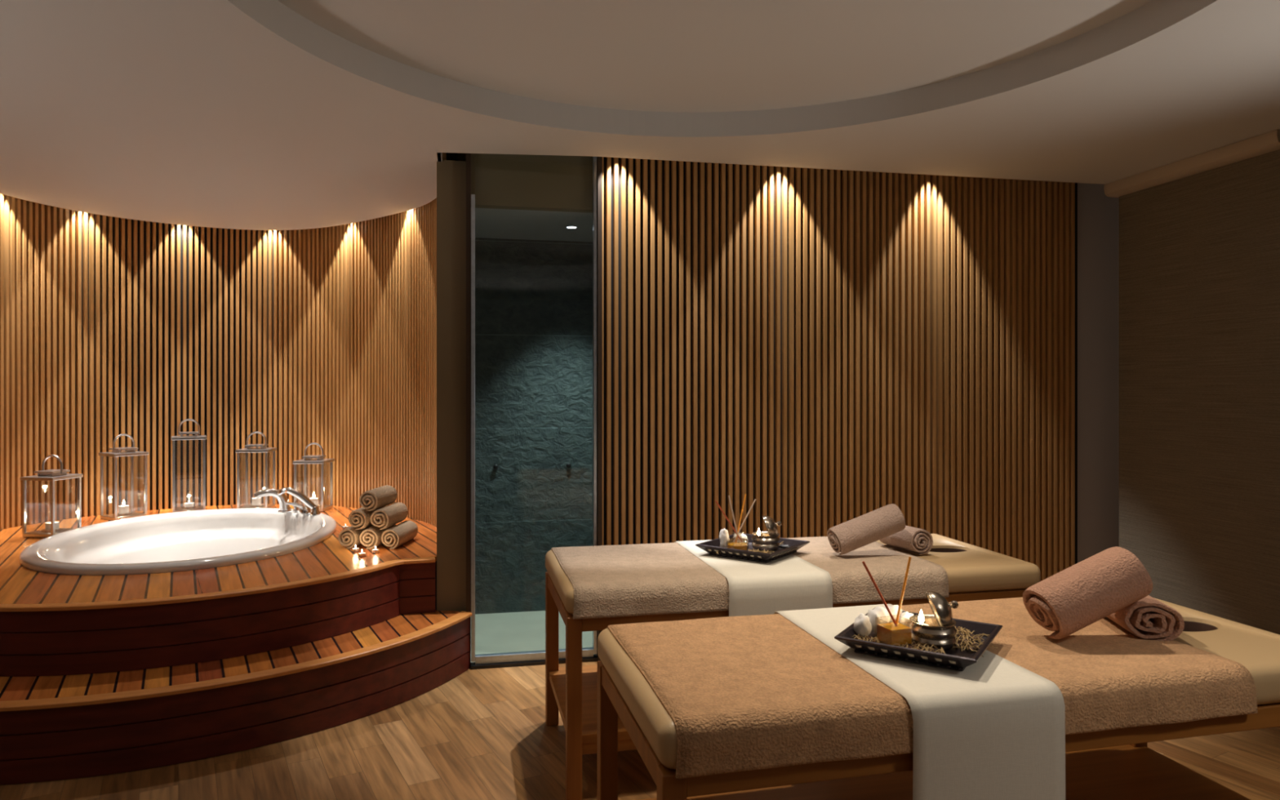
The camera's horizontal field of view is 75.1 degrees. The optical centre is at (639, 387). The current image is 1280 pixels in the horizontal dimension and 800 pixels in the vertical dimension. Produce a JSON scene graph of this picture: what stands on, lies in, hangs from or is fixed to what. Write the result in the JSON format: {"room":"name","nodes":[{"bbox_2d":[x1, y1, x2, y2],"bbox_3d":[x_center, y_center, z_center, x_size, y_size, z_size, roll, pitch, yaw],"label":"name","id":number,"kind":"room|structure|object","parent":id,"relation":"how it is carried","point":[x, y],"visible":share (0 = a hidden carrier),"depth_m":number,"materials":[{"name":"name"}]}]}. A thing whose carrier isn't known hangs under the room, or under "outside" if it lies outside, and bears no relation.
{"room":"spa massage room","nodes":[
{"label":"spa massage room","id":0,"kind":"room"},
{"bbox_2d":[0,152,457,609],"bbox_3d":[-2.624,0.050,4.952,3.035,2.800,2.952,0,0,-12],"label":"wall","id":1,"kind":"structure","parent":0,"point":[110,326],"depth_m":5.96,"materials":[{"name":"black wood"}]},
{"bbox_2d":[436,152,442,161],"bbox_3d":[-1.030,-1.265,4.276,0.020,0.170,0.210,0,0,-12],"label":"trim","id":2,"kind":"structure","parent":1,"relation":"attached to","point":[439,159],"depth_m":4.27,"materials":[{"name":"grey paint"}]},
{"bbox_2d":[436,152,466,611],"bbox_3d":[-1.040,0.050,4.615,0.150,2.800,0.540,0,0,-12],"label":"wall column","id":3,"kind":"structure","parent":0,"point":[451,175],"depth_m":4.35,"materials":[{"name":"brown paint"}]},
{"bbox_2d":[471,153,592,213],"bbox_3d":[-0.570,-1.153,4.456,0.660,0.385,0.080,0,0,-12],"label":"wall header","id":4,"kind":"structure","parent":0,"point":[551,183],"depth_m":4.42,"materials":[{"name":"brown paint"}]},
{"bbox_2d":[475,237,592,613],"bbox_3d":[-0.591,0.210,5.452,1.180,2.520,0.080,0,0,-12],"label":"wall","id":5,"kind":"structure","parent":0,"point":[534,298],"depth_m":5.38,"materials":[{"name":"teal stone"}]},
{"bbox_2d":[466,153,471,651],"bbox_3d":[-0.999,0.060,4.848,0.024,2.780,1.100,0,0,-12],"label":"trim","id":6,"kind":"structure","parent":5,"relation":"attached to","point":[468,155],"depth_m":4.31,"materials":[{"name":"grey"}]},
{"bbox_2d":[475,208,592,241],"bbox_3d":[-0.482,-0.985,4.974,1.038,0.050,0.900,0,0,-12],"label":"ceiling","id":7,"kind":"structure","parent":0,"point":[490,223],"depth_m":4.90,"materials":[{"name":"grey paint"}]},
{"bbox_2d":[565,225,577,228],"bbox_3d":[-0.407,-0.957,4.949,0.072,0.006,0.072,0,0,-12],"label":"recessed light","id":8,"kind":"object","parent":7,"relation":"in","point":[567,226],"visible":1,"depth_m":4.94,"materials":[{"name":"silver metal"}]},
{"bbox_2d":[0,0,1279,230],"bbox_3d":[-0.955,-1.238,1.929,8.900,0.115,9.162,0,0,-12],"label":"ceiling","id":9,"kind":"structure","parent":0,"point":[234,114],"depth_m":3.43,"materials":[{"name":"grey paint"}]},
{"bbox_2d":[1103,128,1279,635],"bbox_3d":[2.855,0.118,4.315,0.127,2.593,1.055,0,0,-12],"label":"roller blind","id":10,"kind":"object","parent":9,"relation":"hanging from","point":[1199,235],"visible":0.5,"depth_m":4.24,"materials":[{"name":"beige fabric"}]},
{"bbox_2d":[0,610,1279,799],"bbox_3d":[0.198,1.473,1.530,11.000,0.054,7.920,0,0,-12],"label":"floor","id":11,"kind":"structure","parent":0,"point":[483,734],"depth_m":3.25,"materials":[{"name":"brown wood"}]},
{"bbox_2d":[0,503,471,784],"bbox_3d":[-2.504,1.165,4.701,3.058,0.571,3.371,0,0,-12],"label":"platform","id":12,"kind":"object","parent":11,"relation":"on","point":[100,675],"visible":0.77,"depth_m":3.49,"materials":[{"name":"brown wood"}]},
{"bbox_2d":[20,454,83,537],"bbox_3d":[-3.529,0.640,4.996,0.221,0.480,0.221,0,0,8],"label":"lantern","id":13,"kind":"object","parent":12,"relation":"on","point":[51,475],"visible":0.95,"depth_m":4.93,"materials":[{"name":"silver metal"}]},
{"bbox_2d":[40,521,63,532],"bbox_3d":[-3.529,0.820,4.996,0.112,0.075,0.112,0,0,-12],"label":"pillar candle","id":14,"kind":"object","parent":13,"relation":"in","point":[47,525],"visible":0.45,"depth_m":4.98,"materials":[{"name":"white wax"}]},
{"bbox_2d":[98,433,148,520],"bbox_3d":[-3.496,0.595,5.635,0.221,0.570,0.221,0,0,33],"label":"lantern","id":15,"kind":"object","parent":12,"relation":"on","point":[116,452],"visible":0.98,"depth_m":5.60,"materials":[{"name":"silver metal"}]},
{"bbox_2d":[117,500,132,515],"bbox_3d":[-3.496,0.807,5.635,0.096,0.100,0.096,0,0,-12],"label":"pillar candle","id":16,"kind":"object","parent":15,"relation":"in","point":[124,509],"visible":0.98,"depth_m":5.62,"materials":[{"name":"white wax"}]},
{"bbox_2d":[19,500,336,575],"bbox_3d":[-2.606,1.005,4.873,1.540,0.490,1.930,0,0,-12],"label":"bathtub","id":17,"kind":"object","parent":12,"relation":"in","point":[196,540],"depth_m":5.27,"materials":[{"name":"white ceramic"}]},
{"bbox_2d":[253,488,292,512],"bbox_3d":[-2.476,0.759,5.609,0.242,0.166,0.089,0,0,-34],"label":"spout","id":18,"kind":"object","parent":17,"relation":"attached to","point":[282,499],"visible":0.94,"depth_m":5.61,"materials":[{"name":"silver metal"}]},
{"bbox_2d":[285,502,311,514],"bbox_3d":[-2.282,0.798,5.561,0.152,0.087,0.071,0,0,-19],"label":"lever","id":19,"kind":"object","parent":17,"relation":"attached to","point":[304,509],"visible":0.96,"depth_m":5.54,"materials":[{"name":"silver metal"}]},
{"bbox_2d":[277,487,320,515],"bbox_3d":[-2.258,0.748,5.510,0.269,0.188,0.076,0,0,-12],"label":"shower","id":20,"kind":"object","parent":17,"relation":"attached to","point":[315,509],"visible":1,"depth_m":5.50,"materials":[{"name":"silver metal"}]},
{"bbox_2d":[171,418,206,512],"bbox_3d":[-3.223,0.550,5.946,0.221,0.660,0.221,0,0,-29],"label":"lantern","id":21,"kind":"object","parent":12,"relation":"on","point":[196,437],"visible":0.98,"depth_m":5.90,"materials":[{"name":"silver metal"}]},
{"bbox_2d":[182,500,196,508],"bbox_3d":[-3.223,0.829,5.946,0.096,0.058,0.096,0,0,-12],"label":"pillar candle","id":22,"kind":"object","parent":21,"relation":"in","point":[189,505],"visible":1,"depth_m":5.94,"materials":[{"name":"white wax"}]},
{"bbox_2d":[235,431,276,508],"bbox_3d":[-2.782,0.598,6.036,0.221,0.565,0.221,0,0,-9],"label":"lantern","id":23,"kind":"object","parent":12,"relation":"on","point":[249,448],"visible":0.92,"depth_m":5.98,"materials":[{"name":"silver metal"}]},
{"bbox_2d":[248,497,263,506],"bbox_3d":[-2.782,0.805,6.036,0.096,0.105,0.096,0,0,-12],"label":"pillar candle","id":24,"kind":"object","parent":23,"relation":"in","point":[255,503],"visible":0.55,"depth_m":6.02,"materials":[{"name":"white wax"}]},
{"bbox_2d":[292,442,334,511],"bbox_3d":[-2.360,0.637,6.020,0.221,0.485,0.221,0,0,-2],"label":"lantern","id":25,"kind":"object","parent":12,"relation":"on","point":[319,460],"visible":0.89,"depth_m":5.96,"materials":[{"name":"silver metal"}]},
{"bbox_2d":[309,492,320,506],"bbox_3d":[-2.360,0.805,6.020,0.096,0.105,0.096,0,0,-12],"label":"pillar candle","id":26,"kind":"object","parent":25,"relation":"in","point":[315,500],"visible":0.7,"depth_m":6.01,"materials":[{"name":"white wax"}]},
{"bbox_2d":[351,545,359,551],"bbox_3d":[-1.533,0.863,4.486,0.037,0.035,0.037,0,0,-12],"label":"tealight","id":27,"kind":"object","parent":12,"relation":"on","point":[353,549],"visible":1,"depth_m":4.47,"materials":[{"name":"white wax"}]},
{"bbox_2d":[351,547,359,551],"bbox_3d":[-1.533,0.873,4.486,0.037,0.015,0.037,0,0,-12],"label":"cup","id":28,"kind":"object","parent":27,"relation":"on","point":[354,549],"depth_m":4.47,"materials":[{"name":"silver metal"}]},
{"bbox_2d":[337,524,373,548],"bbox_3d":[-1.600,0.827,4.728,0.110,0.112,0.332,0,0,4],"label":"rolled towel","id":29,"kind":"object","parent":12,"relation":"on","point":[348,536],"visible":0.56,"depth_m":4.58,"materials":[{"name":"beige fabric"}]},
{"bbox_2d":[358,549,365,556],"bbox_3d":[-1.456,0.863,4.358,0.037,0.035,0.037,0,0,-12],"label":"tealight","id":30,"kind":"object","parent":12,"relation":"on","point":[360,554],"visible":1,"depth_m":4.34,"materials":[{"name":"white wax"}]},
{"bbox_2d":[358,552,365,556],"bbox_3d":[-1.456,0.873,4.358,0.037,0.015,0.037,0,0,-12],"label":"cup","id":31,"kind":"object","parent":30,"relation":"on","point":[360,554],"depth_m":4.34,"materials":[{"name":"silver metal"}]},
{"bbox_2d":[372,546,378,552],"bbox_3d":[-1.416,0.863,4.454,0.037,0.035,0.037,0,0,-12],"label":"tealight","id":32,"kind":"object","parent":12,"relation":"on","point":[376,550],"visible":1,"depth_m":4.44,"materials":[{"name":"white wax"}]},
{"bbox_2d":[359,524,395,549],"bbox_3d":[-1.478,0.827,4.716,0.111,0.112,0.331,0,0,4],"label":"rolled towel","id":33,"kind":"object","parent":12,"relation":"on","point":[371,537],"visible":0.65,"depth_m":4.57,"materials":[{"name":"beige fabric"}]},
{"bbox_2d":[348,506,384,529],"bbox_3d":[-1.543,0.723,4.718,0.109,0.110,0.318,0,0,4],"label":"rolled towel","id":34,"kind":"object","parent":33,"relation":"on","point":[359,517],"visible":0.71,"depth_m":4.57,"materials":[{"name":"beige fabric"}]},
{"bbox_2d":[381,520,417,549],"bbox_3d":[-1.358,0.827,4.710,0.111,0.112,0.329,0,0,4],"label":"rolled towel","id":35,"kind":"object","parent":12,"relation":"on","point":[400,534],"visible":1,"depth_m":4.60,"materials":[{"name":"beige fabric"}]},
{"bbox_2d":[369,502,408,529],"bbox_3d":[-1.418,0.721,4.713,0.113,0.112,0.324,0,0,4],"label":"rolled towel","id":36,"kind":"object","parent":35,"relation":"on","point":[392,514],"visible":1,"depth_m":4.60,"materials":[{"name":"beige fabric"}]},
{"bbox_2d":[359,484,397,511],"bbox_3d":[-1.483,0.621,4.722,0.114,0.111,0.315,0,0,4],"label":"rolled towel","id":37,"kind":"object","parent":36,"relation":"on","point":[374,499],"visible":1,"depth_m":4.61,"materials":[{"name":"beige fabric"}]},
{"bbox_2d":[471,156,597,669],"bbox_3d":[-0.553,0.065,4.378,0.660,2.770,0.060,0,0,-12],"label":"door frame","id":38,"kind":"structure","parent":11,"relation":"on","point":[517,659],"depth_m":4.31,"materials":[{"name":"metal"}]},
{"bbox_2d":[545,533,1040,799],"bbox_3d":[0.591,1.074,3.455,1.898,0.752,0.757,0,0,-12],"label":"massage table","id":39,"kind":"object","parent":11,"relation":"on","point":[974,573],"visible":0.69,"depth_m":3.23,"materials":[{"name":"brown leather"}]},
{"bbox_2d":[549,664,631,743],"bbox_3d":[0.591,1.230,3.455,1.870,0.030,0.725,0,0,-12],"label":"shelf","id":40,"kind":"object","parent":39,"relation":"attached to","point":[588,735],"depth_m":3.20,"materials":[{"name":"brown wood"}]},
{"bbox_2d":[551,542,728,619],"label":"towel","id":41,"kind":"object","parent":39,"relation":"on","point":[621,580],"depth_m":3.00,"materials":[{"name":"beige fabric"}]},
{"bbox_2d":[674,539,832,616],"bbox_3d":[0.429,0.868,3.418,0.407,0.363,0.802,0,0,-12],"label":"table runner","id":42,"kind":"object","parent":41,"relation":"on","point":[790,582],"visible":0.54,"depth_m":3.06,"materials":[{"name":"beige fabric"}]},
{"bbox_2d":[695,533,809,562],"bbox_3d":[0.469,0.663,3.450,0.346,0.045,0.346,0,0,37],"label":"serving tray","id":43,"kind":"object","parent":42,"relation":"on","point":[712,546],"visible":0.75,"depth_m":3.37,"materials":[{"name":"black wood"}]},
{"bbox_2d":[719,528,728,547],"bbox_3d":[0.349,0.632,3.465,0.040,0.098,0.041,0,0,-45],"label":"shell","id":44,"kind":"object","parent":43,"relation":"on","point":[723,534],"visible":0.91,"depth_m":3.45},
{"bbox_2d":[726,531,748,551],"bbox_3d":[0.400,0.632,3.419,0.092,0.080,0.092,0,0,3],"label":"reed diffuser","id":45,"kind":"object","parent":43,"relation":"on","point":[743,546],"visible":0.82,"depth_m":3.40,"materials":[{"name":"clear glass"}]},
{"bbox_2d":[715,500,742,542],"bbox_3d":[0.365,0.548,3.420,0.114,0.172,0.006,0,0,2],"label":"stick","id":46,"kind":"object","parent":45,"relation":"in","point":[717,503],"visible":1,"depth_m":3.42,"materials":[{"name":"orange"}]},
{"bbox_2d":[728,495,739,542],"bbox_3d":[0.386,0.539,3.416,0.051,0.196,0.006,0,0,-12],"label":"stick","id":47,"kind":"object","parent":45,"relation":"in","point":[728,495],"visible":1,"depth_m":3.41,"materials":[{"name":"beige wood"}]},
{"bbox_2d":[734,493,746,542],"bbox_3d":[0.415,0.537,3.428,0.058,0.200,0.006,0,0,-32],"label":"stick","id":48,"kind":"object","parent":45,"relation":"in","point":[745,494],"visible":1,"depth_m":3.43,"materials":[{"name":"orange wood"}]},
{"bbox_2d":[733,498,755,542],"bbox_3d":[0.431,0.546,3.425,0.102,0.178,0.006,0,0,-12],"label":"stick","id":49,"kind":"object","parent":45,"relation":"in","point":[749,510],"visible":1,"depth_m":3.42,"materials":[{"name":"beige wood"}]},
{"bbox_2d":[733,533,748,543],"bbox_3d":[0.424,0.640,3.500,0.062,0.061,0.040,0,0,-4],"label":"shell","id":50,"kind":"object","parent":43,"relation":"on","point":[742,535],"visible":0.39,"depth_m":3.49,"materials":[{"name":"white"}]},
{"bbox_2d":[715,541,783,554],"bbox_3d":[0.490,0.660,3.395,0.382,0.019,0.214,0,0,-21],"label":"filling","id":51,"kind":"object","parent":43,"relation":"in","point":[756,550],"visible":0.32,"depth_m":3.36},
{"bbox_2d":[751,515,781,551],"bbox_3d":[0.525,0.602,3.465,0.123,0.141,0.119,0,0,-12],"label":"metal pot","id":52,"kind":"object","parent":43,"relation":"on","point":[769,540],"visible":1,"depth_m":3.42,"materials":[{"name":"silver metal"}]},
{"bbox_2d":[751,531,780,551],"bbox_3d":[0.524,0.640,3.464,0.119,0.066,0.119,0,0,-12],"label":"bowl","id":53,"kind":"object","parent":52,"relation":"on","point":[767,540],"depth_m":3.42,"materials":[{"name":"silver metal"}]},
{"bbox_2d":[778,544,791,548],"bbox_3d":[0.602,0.662,3.477,0.089,0.018,0.040,0,0,37],"label":"pebble","id":54,"kind":"object","parent":43,"relation":"on","point":[781,546],"visible":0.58,"depth_m":3.46,"materials":[{"name":"black stone"}]},
{"bbox_2d":[545,533,1040,614],"bbox_3d":[0.591,0.748,3.455,1.898,0.100,0.757,0,0,-12],"label":"cushion","id":55,"kind":"object","parent":39,"relation":"on","point":[973,571],"depth_m":3.26,"materials":[{"name":"beige fabric"}]},
{"bbox_2d":[786,536,949,604],"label":"towel","id":56,"kind":"object","parent":39,"relation":"on","point":[851,582],"depth_m":3.18,"materials":[{"name":"beige fabric"}]},
{"bbox_2d":[826,503,905,555],"bbox_3d":[0.932,0.581,3.429,0.319,0.200,0.123,0,0,-12],"label":"rolled towel","id":57,"kind":"object","parent":56,"relation":"on","point":[847,536],"visible":1,"depth_m":3.38,"materials":[{"name":"beige fabric"}]},
{"bbox_2d":[879,525,933,555],"bbox_3d":[1.129,0.639,3.555,0.113,0.106,0.241,0,0,-23],"label":"rolled towel","id":58,"kind":"object","parent":39,"relation":"on","point":[915,540],"visible":0.82,"depth_m":3.47,"materials":[{"name":"beige fabric"}]},
{"bbox_2d":[596,597,1279,799],"bbox_3d":[0.880,1.074,2.294,1.898,0.752,0.757,0,0,-13],"label":"massage table","id":59,"kind":"object","parent":11,"relation":"on","point":[1116,764],"visible":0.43,"depth_m":2.27,"materials":[{"name":"brown leather"}]},
{"bbox_2d":[606,613,913,778],"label":"towel","id":60,"kind":"object","parent":59,"relation":"on","point":[740,693],"depth_m":1.86,"materials":[{"name":"brown fabric"}]},
{"bbox_2d":[773,604,1065,799],"bbox_3d":[0.690,0.918,2.246,0.394,0.465,0.804,0,0,-13],"label":"table runner","id":61,"kind":"object","parent":60,"relation":"on","point":[993,728],"visible":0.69,"depth_m":1.88,"materials":[{"name":"beige fabric"}]},
{"bbox_2d":[834,607,1002,671],"bbox_3d":[0.740,0.661,2.194,0.346,0.045,0.346,0,0,33],"label":"serving tray","id":62,"kind":"object","parent":61,"relation":"on","point":[953,657],"visible":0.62,"depth_m":2.10,"materials":[{"name":"black wood"}]},
{"bbox_2d":[853,613,871,637],"bbox_3d":[0.598,0.638,2.231,0.046,0.069,0.054,0,0,21],"label":"crystal","id":63,"kind":"object","parent":62,"relation":"on","point":[862,624],"visible":0.95,"depth_m":2.21,"materials":[{"name":"white"}]},
{"bbox_2d":[866,605,889,634],"bbox_3d":[0.644,0.628,2.250,0.062,0.077,0.059,0,0,-44],"label":"crystal","id":64,"kind":"object","parent":62,"relation":"on","point":[878,611],"visible":0.7,"depth_m":2.23,"materials":[{"name":"white"}]},
{"bbox_2d":[884,604,902,622],"bbox_3d":[0.687,0.626,2.267,0.065,0.073,0.049,0,0,13],"label":"crystal","id":65,"kind":"object","parent":62,"relation":"on","point":[894,609],"visible":0.26,"depth_m":2.25,"materials":[{"name":"white"}]},
{"bbox_2d":[875,614,913,645],"bbox_3d":[0.660,0.636,2.160,0.068,0.070,0.068,0,0,-20],"label":"reed diffuser","id":66,"kind":"object","parent":62,"relation":"on","point":[887,633],"visible":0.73,"depth_m":2.14,"materials":[{"name":"clear glass"}]},
{"bbox_2d":[862,560,897,626],"bbox_3d":[0.634,0.552,2.174,0.105,0.194,0.006,0,0,17],"label":"stick","id":67,"kind":"object","parent":66,"relation":"in","point":[863,562],"visible":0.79,"depth_m":2.17,"materials":[{"name":"orange wood"}]},
{"bbox_2d":[875,614,913,624],"bbox_3d":[0.660,0.636,2.160,0.068,0.070,0.068,0,0,-20],"label":"jar","id":68,"kind":"object","parent":66,"relation":"on","point":[892,623],"depth_m":2.18,"materials":[{"name":"clear glass"}]},
{"bbox_2d":[894,556,911,626],"bbox_3d":[0.682,0.545,2.167,0.054,0.211,0.006,0,0,-12],"label":"stick","id":69,"kind":"object","parent":66,"relation":"in","point":[909,557],"visible":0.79,"depth_m":2.17,"materials":[{"name":"orange wood"}]},
{"bbox_2d":[898,611,913,626],"bbox_3d":[0.719,0.633,2.239,0.064,0.064,0.032,0,0,-36],"label":"crystal","id":70,"kind":"object","parent":62,"relation":"on","point":[906,615],"visible":0.44,"depth_m":2.22,"materials":[{"name":"white"}]},
{"bbox_2d":[856,626,980,653],"bbox_3d":[0.744,0.665,2.169,0.350,0.020,0.178,0,0,-18],"label":"potpourri","id":71,"kind":"object","parent":62,"relation":"in","point":[959,642],"visible":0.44,"depth_m":2.15},
{"bbox_2d":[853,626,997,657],"bbox_3d":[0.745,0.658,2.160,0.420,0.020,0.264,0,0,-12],"label":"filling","id":72,"kind":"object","parent":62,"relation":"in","point":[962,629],"visible":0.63,"depth_m":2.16,"materials":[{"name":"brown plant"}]},
{"bbox_2d":[908,591,958,650],"bbox_3d":[0.764,0.601,2.168,0.121,0.141,0.119,0,0,-12],"label":"metal pot","id":73,"kind":"object","parent":62,"relation":"on","point":[941,631],"visible":0.94,"depth_m":2.13,"materials":[{"name":"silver metal"}]},
{"bbox_2d":[917,608,928,626],"bbox_3d":[0.737,0.614,2.181,0.038,0.067,0.038,0,0,-12],"label":"tealight","id":74,"kind":"object","parent":73,"relation":"in","point":[921,618],"visible":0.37,"depth_m":2.18,"materials":[{"name":"white wax"}]},
{"bbox_2d":[640,744,1250,799],"bbox_3d":[0.880,1.230,2.294,1.870,0.030,0.725,0,0,-13],"label":"shelf","id":75,"kind":"object","parent":59,"relation":"attached to","point":[1128,771],"depth_m":2.55,"materials":[{"name":"brown wood"}]},
{"bbox_2d":[951,597,1257,734],"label":"towel","id":76,"kind":"object","parent":59,"relation":"on","point":[1108,677],"depth_m":2.04,"materials":[{"name":"brown fabric"}]},
{"bbox_2d":[1022,546,1152,639],"bbox_3d":[1.224,0.559,2.277,0.323,0.237,0.158,0,0,-8],"label":"rolled towel","id":77,"kind":"object","parent":76,"relation":"on","point":[1093,588],"visible":1,"depth_m":2.22,"materials":[{"name":"brown fabric"}]},
{"bbox_2d":[1106,595,1184,640],"bbox_3d":[1.424,0.640,2.404,0.163,0.110,0.279,0,0,8],"label":"rolled towel","id":78,"kind":"object","parent":59,"relation":"on","point":[1148,617],"visible":0.66,"depth_m":2.28,"materials":[{"name":"brown fabric"}]},
{"bbox_2d":[602,156,1119,581],"bbox_3d":[1.692,0.050,4.901,3.927,2.800,0.171,0,0,-12],"label":"wall","id":79,"kind":"structure","parent":0,"point":[826,348],"depth_m":4.73,"materials":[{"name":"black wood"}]},
{"bbox_2d":[595,156,602,661],"bbox_3d":[-0.231,0.060,4.505,0.022,2.780,0.200,0,0,-12],"label":"trim","id":80,"kind":"structure","parent":79,"relation":"attached to","point":[599,159],"depth_m":4.41,"materials":[{"name":"brown wood"}]},
{"bbox_2d":[908,614,956,650],"bbox_3d":[0.762,0.638,2.168,0.119,0.066,0.119,0,0,-12],"label":"bowl","id":81,"kind":"object","parent":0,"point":[940,633],"depth_m":2.12,"materials":[{"name":"silver metal"}]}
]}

